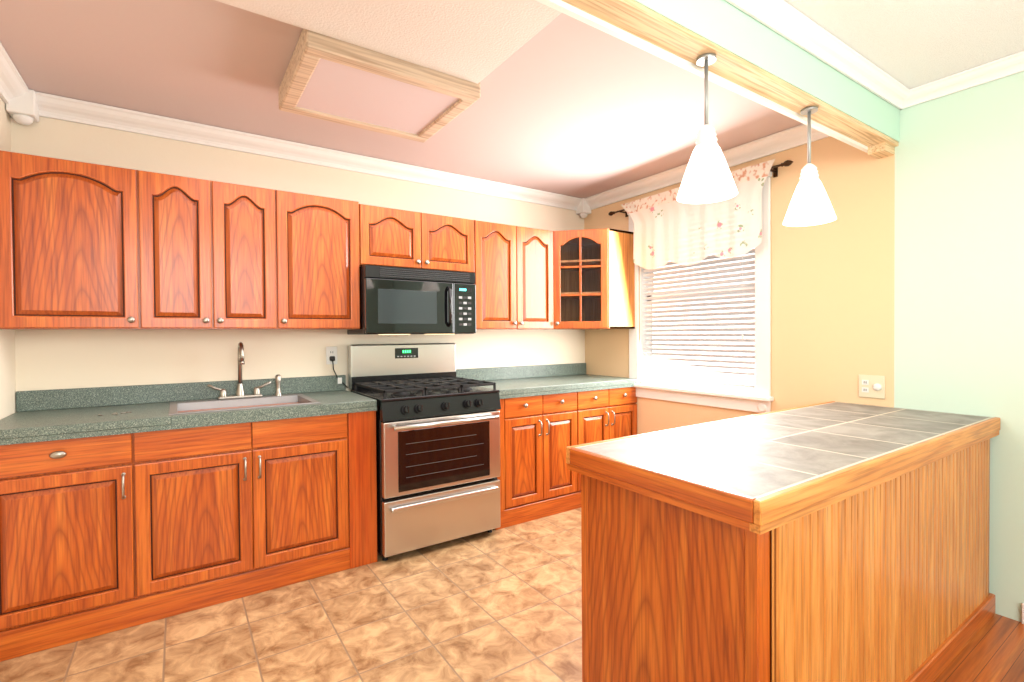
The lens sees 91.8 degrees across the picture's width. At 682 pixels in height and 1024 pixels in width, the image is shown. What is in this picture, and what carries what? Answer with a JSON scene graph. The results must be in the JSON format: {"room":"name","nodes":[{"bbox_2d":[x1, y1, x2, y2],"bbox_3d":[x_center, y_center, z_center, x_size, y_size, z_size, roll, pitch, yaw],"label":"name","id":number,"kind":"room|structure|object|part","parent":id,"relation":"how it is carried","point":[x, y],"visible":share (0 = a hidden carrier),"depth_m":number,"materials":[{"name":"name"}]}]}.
{"room":"kitchen","nodes":[
{"label":"kitchen","id":0,"kind":"room"},
{"bbox_2d":[0,97,15,419],"bbox_3d":[-0.914,0.048,0.045,0.150,2.460,5.600,-1,1,-34],"label":"wall","id":1,"kind":"structure","parent":0,"point":[7,378],"depth_m":2.31,"materials":[{"name":"beige paint"}]},
{"bbox_2d":[0,42,35,121],"bbox_3d":[-1.968,-1.125,1.804,0.087,0.139,1.280,-1,1,-34],"label":"crown molding","id":2,"kind":"structure","parent":1,"relation":"attached to","point":[25,105],"depth_m":2.31,"materials":[{"name":"white"}]},
{"bbox_2d":[0,508,581,681],"bbox_3d":[-0.113,1.268,2.333,3.700,0.050,2.712,-1,1,-34],"label":"floor","id":3,"kind":"structure","parent":0,"point":[502,605],"depth_m":2.15,"materials":[{"name":"beige tile"}]},
{"bbox_2d":[0,430,139,661],"bbox_3d":[-2.031,0.819,2.299,0.484,0.876,0.616,-1,1,-34],"label":"base cabinet","id":4,"kind":"object","parent":3,"relation":"on","point":[123,507],"depth_m":2.06,"materials":[{"name":"brown wood"}]},
{"bbox_2d":[136,410,351,624],"bbox_3d":[-1.443,0.810,2.694,0.933,0.876,0.616,-1,1,-34],"label":"base cabinet","id":5,"kind":"object","parent":3,"relation":"on","point":[238,508],"depth_m":2.41,"materials":[{"name":"brown wood"}]},
{"bbox_2d":[0,390,375,441],"bbox_3d":[-1.579,0.354,2.589,1.569,0.037,0.633,-1,1,-34],"label":"countertop","id":6,"kind":"structure","parent":5,"relation":"on","point":[81,419],"depth_m":2.31,"materials":[{"name":"grey stone"}]},
{"bbox_2d":[168,394,319,413],"bbox_3d":[-1.444,0.418,2.680,0.668,0.177,0.528,-1,1,-34],"label":"sink","id":7,"kind":"object","parent":6,"relation":"in","point":[246,401],"depth_m":2.79,"materials":[{"name":"silver metal"}]},
{"bbox_2d":[348,343,500,560],"bbox_3d":[-0.556,0.628,3.183,0.770,1.215,0.728,-1,1,-34],"label":"range","id":8,"kind":"object","parent":3,"relation":"on","point":[438,445],"visible":0.98,"depth_m":2.96,"materials":[{"name":"silver metal"}]},
{"bbox_2d":[495,390,579,529],"bbox_3d":[0.016,0.787,3.674,0.706,0.876,0.616,-1,1,-34],"label":"base cabinet","id":9,"kind":"object","parent":3,"relation":"on","point":[536,430],"depth_m":3.41,"materials":[{"name":"brown wood"}]},
{"bbox_2d":[479,374,637,397],"bbox_3d":[0.280,0.325,3.838,1.339,0.037,0.633,-1,1,-34],"label":"countertop","id":10,"kind":"structure","parent":9,"relation":"on","point":[558,381],"depth_m":3.70,"materials":[{"name":"grey stone"}]},
{"bbox_2d":[580,382,637,507],"bbox_3d":[0.571,0.778,4.048,0.633,0.876,0.616,-1,1,-34],"label":"base cabinet","id":11,"kind":"object","parent":3,"relation":"on","point":[606,412],"depth_m":3.78,"materials":[{"name":"brown wood"}]},
{"bbox_2d":[574,425,997,681],"bbox_3d":[1.202,0.824,1.973,1.901,0.830,0.630,-1,1,-34],"label":"base cabinet","id":12,"kind":"object","parent":3,"relation":"on","point":[832,541],"depth_m":1.48,"materials":[{"name":"brown wood"}]},
{"bbox_2d":[574,401,993,520],"bbox_3d":[1.189,0.379,1.963,1.922,0.051,0.648,-1,1,-34],"label":"countertop","id":13,"kind":"structure","parent":12,"relation":"on","point":[748,467],"depth_m":1.63,"materials":[{"name":"grey tile"}]},
{"bbox_2d":[11,116,584,391],"bbox_3d":[-0.920,0.004,3.505,4.000,2.460,0.150,-1,1,-34],"label":"wall","id":14,"kind":"structure","parent":0,"point":[55,359],"depth_m":2.93,"materials":[{"name":"beige paint"}]},
{"bbox_2d":[0,150,143,329],"bbox_3d":[-2.116,-0.446,2.410,0.500,0.777,0.322,-1,1,-34],"label":"upper cabinet","id":15,"kind":"object","parent":14,"relation":"attached to","point":[86,246],"depth_m":2.28,"materials":[{"name":"brown wood"}]},
{"bbox_2d":[140,170,279,329],"bbox_3d":[-1.653,-0.453,2.721,0.614,0.777,0.322,-1,1,-34],"label":"upper cabinet","id":16,"kind":"object","parent":14,"relation":"attached to","point":[212,248],"depth_m":2.58,"materials":[{"name":"brown wood"}]},
{"bbox_2d":[13,92,583,217],"bbox_3d":[-0.859,-1.143,3.387,3.700,0.159,0.100,-1,1,-34],"label":"crown molding","id":17,"kind":"structure","parent":14,"relation":"attached to","point":[47,105],"depth_m":2.99,"materials":[{"name":"white"}]},
{"bbox_2d":[16,363,585,409],"bbox_3d":[-0.869,0.270,3.435,3.694,0.100,0.019,-1,1,-34],"label":"backsplash","id":18,"kind":"structure","parent":14,"relation":"attached to","point":[114,395],"depth_m":2.82,"materials":[{"name":"grey stone"}]},
{"bbox_2d":[280,191,363,329],"bbox_3d":[-1.206,-0.460,3.022,0.465,0.777,0.322,-1,1,-34],"label":"upper cabinet","id":19,"kind":"object","parent":14,"relation":"attached to","point":[322,238],"depth_m":2.89,"materials":[{"name":"brown wood"}]},
{"bbox_2d":[326,346,347,387],"bbox_3d":[-1.142,0.173,3.242,0.129,0.275,0.035,-1,1,-34],"label":"outlet","id":20,"kind":"object","parent":14,"relation":"attached to","point":[331,355],"visible":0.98,"depth_m":3.23,"materials":[{"name":"white plastic"}]},
{"bbox_2d":[364,205,475,273],"bbox_3d":[-0.681,-0.658,3.373,0.803,0.373,0.322,-1,1,-34],"label":"upper cabinet","id":21,"kind":"object","parent":14,"relation":"attached to","point":[392,237],"depth_m":3.23,"materials":[{"name":"brown wood"}]},
{"bbox_2d":[347,265,475,334],"bbox_3d":[-0.657,-0.254,3.319,0.760,0.420,0.444,-1,1,-34],"label":"microwave","id":22,"kind":"object","parent":21,"relation":"attached to","point":[398,301],"visible":1,"depth_m":3.14,"materials":[{"name":"black plastic"}]},
{"bbox_2d":[475,220,551,329],"bbox_3d":[-0.039,-0.472,3.805,0.739,0.765,0.324,-1,1,-34],"label":"upper cabinet","id":23,"kind":"object","parent":14,"relation":"attached to","point":[513,276],"depth_m":3.65,"materials":[{"name":"brown wood"}]},
{"bbox_2d":[552,228,611,329],"bbox_3d":[0.531,-0.479,3.838,0.324,0.761,0.324,-1,1,-34],"label":"upper cabinet","id":24,"kind":"object","parent":14,"relation":"attached to","point":[581,259],"depth_m":3.85,"materials":[{"name":"brown wood"}]},
{"bbox_2d":[0,0,802,197],"bbox_3d":[-0.258,-1.268,2.490,3.700,0.100,2.255,-1,1,-34],"label":"ceiling","id":25,"kind":"structure","parent":0,"point":[565,104],"depth_m":2.42,"materials":[{"name":"grey paint"}]},
{"bbox_2d":[278,29,479,142],"bbox_3d":[-0.630,-1.158,2.320,0.750,0.105,0.636,-1,1,-34],"label":"ceiling light","id":26,"kind":"object","parent":25,"relation":"attached to","point":[328,78],"visible":0.83,"depth_m":2.22,"materials":[{"name":"brown wood"}]},
{"bbox_2d":[215,0,561,83],"bbox_3d":[-0.666,-1.175,1.398,1.797,0.047,0.845,-1,1,-34],"label":"ceiling","id":27,"kind":"structure","parent":25,"relation":"attached to","point":[476,41],"depth_m":1.82,"materials":[{"name":"white paint"}]},
{"bbox_2d":[584,71,1023,621],"bbox_3d":[2.281,-0.002,2.192,0.150,2.460,5.600,-1,1,-34],"label":"wall","id":28,"kind":"structure","parent":0,"point":[903,273],"depth_m":2.46,"materials":[{"name":"beige paint"}]},
{"bbox_2d":[608,159,792,269],"bbox_3d":[1.233,-0.807,3.505,0.099,0.562,1.490,-1,1,-34],"label":"curtain","id":29,"kind":"object","parent":28,"relation":"attached to","point":[668,226],"visible":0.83,"depth_m":3.39,"materials":[{"name":"white fabric"}]},
{"bbox_3d":[1.235,-1.033,3.505,0.090,0.060,1.490,-1,1,-34],"label":"curtain rod","id":30,"kind":"part","parent":29,"relation":"part of","materials":[{"name":"brown metal"}]},
{"bbox_2d":[627,171,773,412],"bbox_3d":[1.299,-0.330,3.554,0.167,1.555,1.190,-1,1,-34],"label":"window","id":31,"kind":"structure","parent":28,"relation":"in","point":[761,400],"depth_m":3.44,"materials":[{"name":"white wood"}]},
{"bbox_2d":[643,249,754,391],"bbox_3d":[1.306,-0.339,3.558,0.056,1.320,0.928,-1,1,-34],"label":"window blinds","id":32,"kind":"object","parent":31,"relation":"attached to","point":[742,335],"visible":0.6,"depth_m":3.50,"materials":[{"name":"white plastic"}]},
{"bbox_2d":[584,124,829,217],"bbox_3d":[1.259,-1.168,3.461,0.097,0.139,2.130,-1,1,-34],"label":"crown molding","id":33,"kind":"structure","parent":28,"relation":"attached to","point":[796,136],"depth_m":3.23,"materials":[{"name":"white"}]},
{"bbox_2d":[536,0,899,158],"bbox_3d":[0.393,-1.118,1.525,3.700,0.385,0.115,-1,1,-34],"label":"header","id":34,"kind":"object","parent":28,"relation":"attached to","point":[759,63],"visible":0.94,"depth_m":1.80,"materials":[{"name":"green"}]},
{"bbox_2d":[676,53,737,203],"bbox_3d":[0.666,-0.731,1.701,0.198,0.472,0.198,-1,1,-34],"label":"pendant light","id":35,"kind":"object","parent":34,"relation":"hanging from","point":[707,177],"visible":1,"depth_m":1.67,"materials":[{"name":"white glass"}]},
{"bbox_3d":[0.666,-0.817,1.700,0.076,0.301,0.076,-1,1,-34],"label":"stem","id":36,"kind":"part","parent":35,"relation":"part of","materials":[{"name":"grey metal"}]},
{"bbox_3d":[0.667,-0.581,1.703,0.198,0.171,0.198,-1,1,-34],"label":"lamp shade","id":37,"kind":"part","parent":35,"relation":"part of","materials":[{"name":"white glass"}]},
{"bbox_2d":[783,106,836,226],"bbox_3d":[1.256,-0.741,2.097,0.198,0.472,0.198,-1,1,-34],"label":"pendant light","id":38,"kind":"object","parent":34,"relation":"hanging from","point":[810,204],"visible":1,"depth_m":2.07,"materials":[{"name":"white glass"}]},
{"bbox_3d":[1.255,-0.826,2.096,0.076,0.301,0.076,-1,1,-34],"label":"stem","id":39,"kind":"part","parent":38,"relation":"part of","materials":[{"name":"grey metal"}]},
{"bbox_3d":[1.256,-0.590,2.099,0.198,0.171,0.198,-1,1,-34],"label":"lamp shade","id":40,"kind":"part","parent":38,"relation":"part of","materials":[{"name":"white glass"}]},
{"bbox_2d":[725,0,912,109],"bbox_3d":[0.441,-1.174,1.452,3.700,0.065,0.061,-1,1,-34],"label":"crown molding","id":41,"kind":"structure","parent":34,"relation":"attached to","point":[786,20],"depth_m":2.00,"materials":[{"name":"white"}]},
{"bbox_2d":[859,374,884,398],"bbox_3d":[1.893,0.240,2.618,0.019,0.120,0.120,-1,1,-34],"label":"outlet","id":42,"kind":"object","parent":28,"relation":"attached to","point":[871,386],"visible":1,"depth_m":2.62,"materials":[{"name":"beige plastic"}]},
{"bbox_2d":[909,51,1023,106],"bbox_3d":[2.859,-1.187,1.113,0.058,0.065,3.180,-1,1,-34],"label":"crown molding","id":43,"kind":"structure","parent":28,"relation":"attached to","point":[1012,64],"depth_m":2.26,"materials":[{"name":"white"}]},
{"bbox_2d":[1022,603,1023,623],"bbox_3d":[3.000,1.193,0.998,0.015,0.090,2.800,-1,1,-34],"label":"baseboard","id":44,"kind":"structure","parent":28,"relation":"attached to","point":[1022,613],"depth_m":2.15,"materials":[{"name":"white"}]},
{"bbox_2d":[784,0,1023,88],"bbox_3d":[1.330,-1.249,0.127,3.700,0.100,3.250,-1,1,-34],"label":"ceiling","id":45,"kind":"structure","parent":0,"point":[910,44],"depth_m":1.96,"materials":[{"name":"white paint"}]},
{"bbox_2d":[934,613,1023,681],"bbox_3d":[1.449,1.287,0.009,3.700,0.050,2.888,-1,1,-34],"label":"floor","id":46,"kind":"structure","parent":0,"point":[992,650],"depth_m":1.94,"materials":[{"name":"brown wood"}]}
]}

